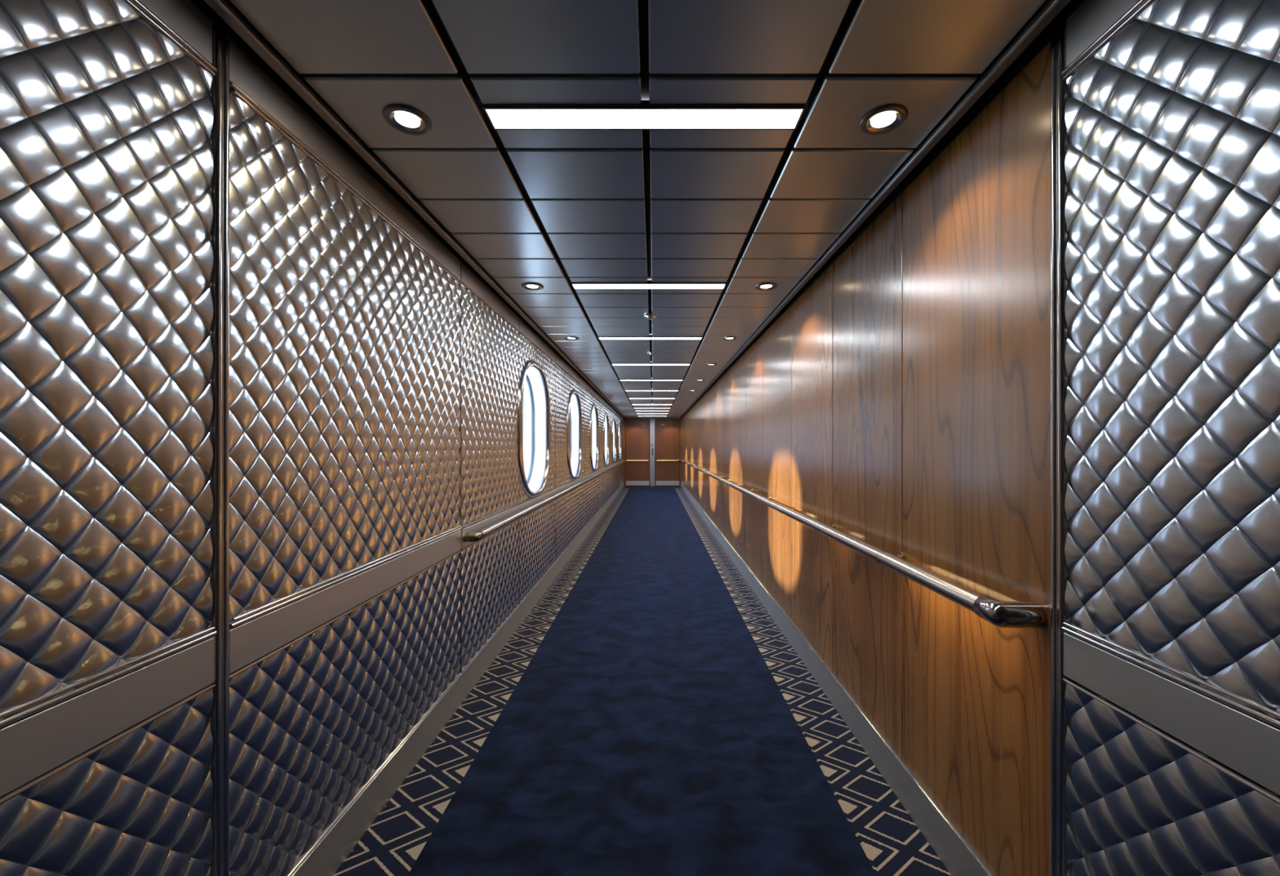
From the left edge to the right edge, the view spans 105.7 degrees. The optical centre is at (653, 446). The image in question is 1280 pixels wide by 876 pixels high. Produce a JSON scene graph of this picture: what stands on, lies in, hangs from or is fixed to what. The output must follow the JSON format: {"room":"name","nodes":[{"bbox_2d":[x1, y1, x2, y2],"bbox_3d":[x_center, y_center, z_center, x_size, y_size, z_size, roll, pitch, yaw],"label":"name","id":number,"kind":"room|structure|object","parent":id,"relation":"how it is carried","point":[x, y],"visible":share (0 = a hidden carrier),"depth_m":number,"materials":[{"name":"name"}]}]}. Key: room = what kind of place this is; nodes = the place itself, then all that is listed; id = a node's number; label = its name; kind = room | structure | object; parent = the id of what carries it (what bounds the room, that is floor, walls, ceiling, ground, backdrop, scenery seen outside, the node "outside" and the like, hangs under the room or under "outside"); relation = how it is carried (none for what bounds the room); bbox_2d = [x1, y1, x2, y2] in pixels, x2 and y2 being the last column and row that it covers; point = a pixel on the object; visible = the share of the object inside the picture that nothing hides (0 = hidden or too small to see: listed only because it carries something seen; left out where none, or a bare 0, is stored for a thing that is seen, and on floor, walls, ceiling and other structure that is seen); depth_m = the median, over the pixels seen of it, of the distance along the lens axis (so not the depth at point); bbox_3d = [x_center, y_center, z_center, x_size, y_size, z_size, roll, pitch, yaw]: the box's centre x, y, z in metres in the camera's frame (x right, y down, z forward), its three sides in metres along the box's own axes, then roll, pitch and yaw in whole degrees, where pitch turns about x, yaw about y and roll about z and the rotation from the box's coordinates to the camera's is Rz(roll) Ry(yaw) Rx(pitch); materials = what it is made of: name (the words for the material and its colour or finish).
{"room":"ship interior","nodes":[
{"label":"ship interior","id":0,"kind":"room"},
{"bbox_2d":[0,0,623,875],"bbox_3d":[-1.076,0.175,7.400,0.146,2.350,18.600,0,0,0],"label":"wall","id":1,"kind":"structure","parent":0,"point":[257,413],"depth_m":1.12,"materials":[{"name":"silver metal"}]},
{"bbox_2d":[203,0,625,418],"bbox_3d":[-0.951,-0.984,7.399,0.032,0.052,18.398,0,0,0],"label":"crown molding","id":2,"kind":"structure","parent":1,"relation":"attached to","point":[226,10],"depth_m":1.48,"materials":[{"name":"grey metal"}]},
{"bbox_2d":[291,482,623,875],"bbox_3d":[-1.014,1.273,7.398,0.018,0.154,18.396,0,0,0],"label":"baseboard","id":3,"kind":"structure","parent":1,"relation":"attached to","point":[334,848],"depth_m":2.02,"materials":[{"name":"grey metal"}]},
{"bbox_2d":[566,389,582,480],"bbox_3d":[-1.103,-0.146,6.240,0.232,1.159,1.069,0,0,0],"label":"window","id":4,"kind":"structure","parent":1,"relation":"in","point":[574,428],"depth_m":6.66,"materials":[{"name":"white glass"}]},
{"bbox_2d":[590,404,599,471],"bbox_3d":[-1.103,-0.146,8.315,0.232,1.159,1.069,0,0,0],"label":"window","id":5,"kind":"structure","parent":1,"relation":"in","point":[594,424],"depth_m":8.74,"materials":[{"name":"white glass"}]},
{"bbox_2d":[603,412,608,466],"bbox_3d":[-1.103,-0.146,10.390,0.232,1.159,1.069,0,0,0],"label":"window","id":6,"kind":"structure","parent":1,"relation":"in","point":[606,425],"depth_m":10.79,"materials":[{"name":"white glass"}]},
{"bbox_2d":[612,418,616,463],"bbox_3d":[-1.103,-0.146,12.465,0.232,1.159,1.069,0,0,0],"label":"window","id":7,"kind":"structure","parent":1,"relation":"in","point":[614,425],"depth_m":12.88,"materials":[{"name":"white glass"}]},
{"bbox_2d":[617,422,621,461],"bbox_3d":[-1.103,-0.146,14.540,0.232,1.159,1.069,0,0,0],"label":"window","id":8,"kind":"structure","parent":1,"relation":"in","point":[620,424],"depth_m":14.89,"materials":[{"name":"white glass"}]},
{"bbox_2d":[199,0,1075,417],"bbox_3d":[-0.035,-1.040,7.400,2.369,0.120,18.600,0,0,0],"label":"ceiling","id":9,"kind":"structure","parent":0,"point":[744,210],"depth_m":1.51,"materials":[{"name":"black metal"}]},
{"bbox_2d":[382,104,431,135],"bbox_3d":[-0.736,-0.976,1.452,0.132,0.010,0.132,0,0,0],"label":"recessed light","id":10,"kind":"object","parent":9,"relation":"in","point":[420,124],"visible":1,"depth_m":1.45,"materials":[{"name":"silver metal"}]},
{"bbox_2d":[521,282,543,290],"bbox_3d":[-0.736,-0.976,2.957,0.132,0.010,0.132,0,0,0],"label":"recessed light","id":11,"kind":"object","parent":9,"relation":"in","point":[527,286],"visible":1,"depth_m":2.95,"materials":[{"name":"silver metal"}]},
{"bbox_2d":[564,336,578,340],"bbox_3d":[-0.736,-0.976,4.368,0.132,0.010,0.132,0,0,0],"label":"recessed light","id":12,"kind":"object","parent":9,"relation":"in","point":[568,338],"visible":1,"depth_m":4.37,"materials":[{"name":"silver metal"}]},
{"bbox_2d":[483,100,804,129],"bbox_3d":[-0.026,-0.984,1.440,0.926,0.024,0.096,0,0,0],"label":"recessed light","id":13,"kind":"object","parent":9,"relation":"in","point":[645,115],"visible":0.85,"depth_m":1.43,"materials":[{"name":"grey plastic"}]},
{"bbox_2d":[486,109,801,127],"bbox_3d":[-0.026,-0.984,1.440,0.914,0.016,0.084,0,0,0],"label":"diffuser","id":14,"kind":"object","parent":13,"relation":"attached to","point":[497,117],"depth_m":1.44,"materials":[{"name":"white plastic"}]},
{"bbox_2d":[571,280,726,288],"bbox_3d":[-0.026,-0.984,2.945,0.926,0.024,0.096,0,0,0],"label":"recessed light","id":15,"kind":"object","parent":9,"relation":"in","point":[649,285],"visible":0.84,"depth_m":2.93,"materials":[{"name":"grey plastic"}]},
{"bbox_2d":[573,284,724,288],"bbox_3d":[-0.026,-0.984,2.945,0.914,0.016,0.084,0,0,0],"label":"diffuser","id":16,"kind":"object","parent":15,"relation":"attached to","point":[575,286],"depth_m":2.94,"materials":[{"name":"white plastic"}]},
{"bbox_2d":[598,334,702,339],"bbox_3d":[-0.026,-0.984,4.356,0.926,0.024,0.096,0,0,0],"label":"recessed light","id":17,"kind":"object","parent":9,"relation":"in","point":[650,337],"visible":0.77,"depth_m":4.33,"materials":[{"name":"grey plastic"}]},
{"bbox_2d":[599,337,701,339],"bbox_3d":[-0.026,-0.984,4.356,0.914,0.016,0.084,0,0,0],"label":"diffuser","id":18,"kind":"object","parent":17,"relation":"attached to","point":[600,338],"depth_m":4.36,"materials":[{"name":"white plastic"}]},
{"bbox_2d":[644,313,657,319],"bbox_3d":[-0.022,-0.967,3.620,0.098,0.030,0.098,0,0,0],"label":"smoke detector","id":19,"kind":"object","parent":9,"relation":"attached to","point":[650,316],"visible":1,"depth_m":3.60,"materials":[{"name":"silver metal"}]},
{"bbox_2d":[611,362,690,365],"bbox_3d":[-0.026,-0.984,5.749,0.926,0.024,0.096,0,0,0],"label":"recessed light","id":20,"kind":"object","parent":9,"relation":"in","point":[651,363],"visible":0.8,"depth_m":5.75,"materials":[{"name":"grey"}]},
{"bbox_2d":[612,364,689,364],"bbox_3d":[-0.026,-0.984,5.749,0.914,0.016,0.084,0,0,0],"label":"diffuser","id":21,"kind":"object","parent":20,"relation":"attached to","point":[612,364],"depth_m":5.75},
{"bbox_2d":[647,351,654,355],"bbox_3d":[-0.022,-0.967,5.040,0.080,0.030,0.080,0,0,0],"label":"smoke detector","id":22,"kind":"object","parent":9,"relation":"attached to","point":[648,353],"visible":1,"depth_m":5.02,"materials":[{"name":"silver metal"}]},
{"bbox_2d":[619,377,683,380],"bbox_3d":[-0.026,-0.984,7.092,0.926,0.024,0.096,0,0,0],"label":"recessed light","id":23,"kind":"object","parent":9,"relation":"in","point":[651,378],"visible":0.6,"depth_m":7.08,"materials":[{"name":"grey plastic"}]},
{"bbox_2d":[620,379,682,380],"bbox_3d":[-0.026,-0.984,7.092,0.914,0.016,0.084,0,0,0],"label":"diffuser","id":24,"kind":"object","parent":23,"relation":"attached to","point":[620,380],"depth_m":7.08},
{"bbox_2d":[628,397,675,399],"bbox_3d":[-0.026,-0.984,9.780,0.926,0.024,0.096,0,0,0],"label":"recessed light","id":25,"kind":"object","parent":9,"relation":"in","point":[628,397],"visible":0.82,"depth_m":9.73,"materials":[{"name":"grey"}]},
{"bbox_2d":[625,389,678,391],"bbox_3d":[-0.026,-0.984,8.420,0.926,0.024,0.096,0,0,0],"label":"recessed light","id":26,"kind":"object","parent":9,"relation":"in","point":[651,389],"visible":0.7,"depth_m":8.42,"materials":[{"name":"grey plastic"}]},
{"bbox_2d":[625,390,678,391],"bbox_3d":[-0.026,-0.984,8.420,0.914,0.016,0.084,0,0,0],"label":"diffuser","id":27,"kind":"object","parent":26,"relation":"attached to","point":[625,390],"depth_m":8.42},
{"bbox_2d":[631,403,671,404],"bbox_3d":[-0.026,-0.984,11.200,0.926,0.024,0.096,0,0,0],"label":"recessed light","id":28,"kind":"object","parent":9,"relation":"in","point":[651,403],"visible":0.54,"depth_m":11.15,"materials":[{"name":"grey plastic"}]},
{"bbox_2d":[635,409,669,411],"bbox_3d":[-0.026,-0.984,13.170,0.926,0.024,0.096,0,0,0],"label":"recessed light","id":29,"kind":"object","parent":9,"relation":"in","point":[652,410],"visible":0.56,"depth_m":13.21,"materials":[{"name":"grey"}]},
{"bbox_2d":[637,415,666,416],"bbox_3d":[-0.026,-0.984,15.400,0.926,0.024,0.096,0,0,0],"label":"recessed light","id":30,"kind":"object","parent":9,"relation":"in","point":[637,415],"visible":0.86,"depth_m":15.35,"materials":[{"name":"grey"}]},
{"bbox_2d":[636,413,668,413],"bbox_3d":[-0.026,-0.984,14.200,0.926,0.024,0.096,0,0,0],"label":"recessed light","id":31,"kind":"object","parent":9,"relation":"in","point":[637,413],"visible":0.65,"depth_m":14.15,"materials":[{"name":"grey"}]},
{"bbox_2d":[705,363,716,365],"bbox_3d":[0.689,-0.976,5.761,0.132,0.010,0.132,0,0,0],"label":"recessed light","id":32,"kind":"object","parent":9,"relation":"in","point":[708,364],"visible":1,"depth_m":5.76,"materials":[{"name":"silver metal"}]},
{"bbox_2d":[722,336,737,340],"bbox_3d":[0.689,-0.976,4.368,0.132,0.010,0.132,0,0,0],"label":"recessed light","id":33,"kind":"object","parent":9,"relation":"in","point":[726,338],"visible":1,"depth_m":4.37,"materials":[{"name":"silver metal"}]},
{"bbox_2d":[755,282,777,290],"bbox_3d":[0.689,-0.976,2.957,0.132,0.010,0.132,0,0,0],"label":"recessed light","id":34,"kind":"object","parent":9,"relation":"in","point":[765,286],"visible":1,"depth_m":2.95,"materials":[{"name":"silver metal"}]},
{"bbox_2d":[859,103,907,135],"bbox_3d":[0.689,-0.976,1.452,0.132,0.010,0.132,0,0,0],"label":"recessed light","id":35,"kind":"object","parent":9,"relation":"in","point":[873,123],"visible":1,"depth_m":1.45,"materials":[{"name":"grey"}]},
{"bbox_2d":[333,486,951,875],"bbox_3d":[-0.035,1.390,7.400,2.369,0.080,18.600,0,0,0],"label":"carpet border","id":36,"kind":"structure","parent":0,"point":[893,844],"depth_m":2.15,"materials":[{"name":"carpet"}]},
{"bbox_2d":[407,488,876,875],"bbox_3d":[-0.035,1.347,7.020,1.474,0.007,17.600,0,0,0],"label":"carpet runner","id":37,"kind":"object","parent":36,"relation":"on","point":[648,731],"visible":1,"depth_m":2.14,"materials":[{"name":"blue carpet"}]},
{"bbox_2d":[625,418,679,486],"bbox_3d":[-0.035,0.135,16.675,2.369,2.430,0.150,0,0,0],"label":"wall","id":38,"kind":"structure","parent":0,"point":[655,419],"depth_m":16.60,"materials":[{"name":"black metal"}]},
{"bbox_2d":[625,418,649,485],"bbox_3d":[-0.536,0.194,16.544,0.817,2.288,0.113,0,0,0],"label":"door","id":39,"kind":"structure","parent":38,"relation":"in","point":[637,430],"depth_m":16.57,"materials":[{"name":"brown wood"}]},
{"bbox_2d":[623,417,680,486],"bbox_3d":[-0.034,0.186,16.570,1.968,2.328,0.060,0,0,0],"label":"door frame","id":40,"kind":"structure","parent":38,"relation":"attached to","point":[624,419],"depth_m":16.54,"materials":[{"name":"brown wood"}]},
{"bbox_2d":[649,418,654,486],"bbox_3d":[-0.028,0.189,16.572,0.175,2.322,0.056,0,0,0],"label":"post","id":41,"kind":"object","parent":38,"relation":"attached to","point":[651,420],"visible":1,"depth_m":16.55,"materials":[{"name":"grey metal"}]},
{"bbox_2d":[655,418,679,485],"bbox_3d":[0.490,0.194,16.544,0.830,2.288,0.113,0,0,0],"label":"door","id":42,"kind":"structure","parent":38,"relation":"in","point":[667,430],"depth_m":16.57,"materials":[{"name":"brown wood"}]},
{"bbox_2d":[680,0,1279,875],"bbox_3d":[1.012,0.175,7.400,0.155,2.350,18.600,0,0,0],"label":"wall","id":43,"kind":"structure","parent":0,"point":[1044,370],"depth_m":1.11,"materials":[{"name":"brown wood"}]},
{"bbox_2d":[680,482,993,875],"bbox_3d":[0.945,1.273,7.398,0.018,0.154,18.396,0,0,0],"label":"baseboard","id":44,"kind":"structure","parent":43,"relation":"attached to","point":[951,847],"depth_m":2.02,"materials":[{"name":"grey metal"}]},
{"bbox_2d":[677,457,1046,627],"bbox_3d":[0.890,0.415,8.774,0.122,0.061,15.212,0,0,0],"label":"handrail","id":45,"kind":"object","parent":43,"relation":"attached to","point":[998,613],"visible":1,"depth_m":1.47,"materials":[{"name":"silver metal"}]},
{"bbox_2d":[678,0,1071,418],"bbox_3d":[0.882,-0.984,7.399,0.032,0.052,18.398,0,0,0],"label":"crown molding","id":46,"kind":"structure","parent":43,"relation":"attached to","point":[1049,10],"depth_m":1.48,"materials":[{"name":"grey metal"}]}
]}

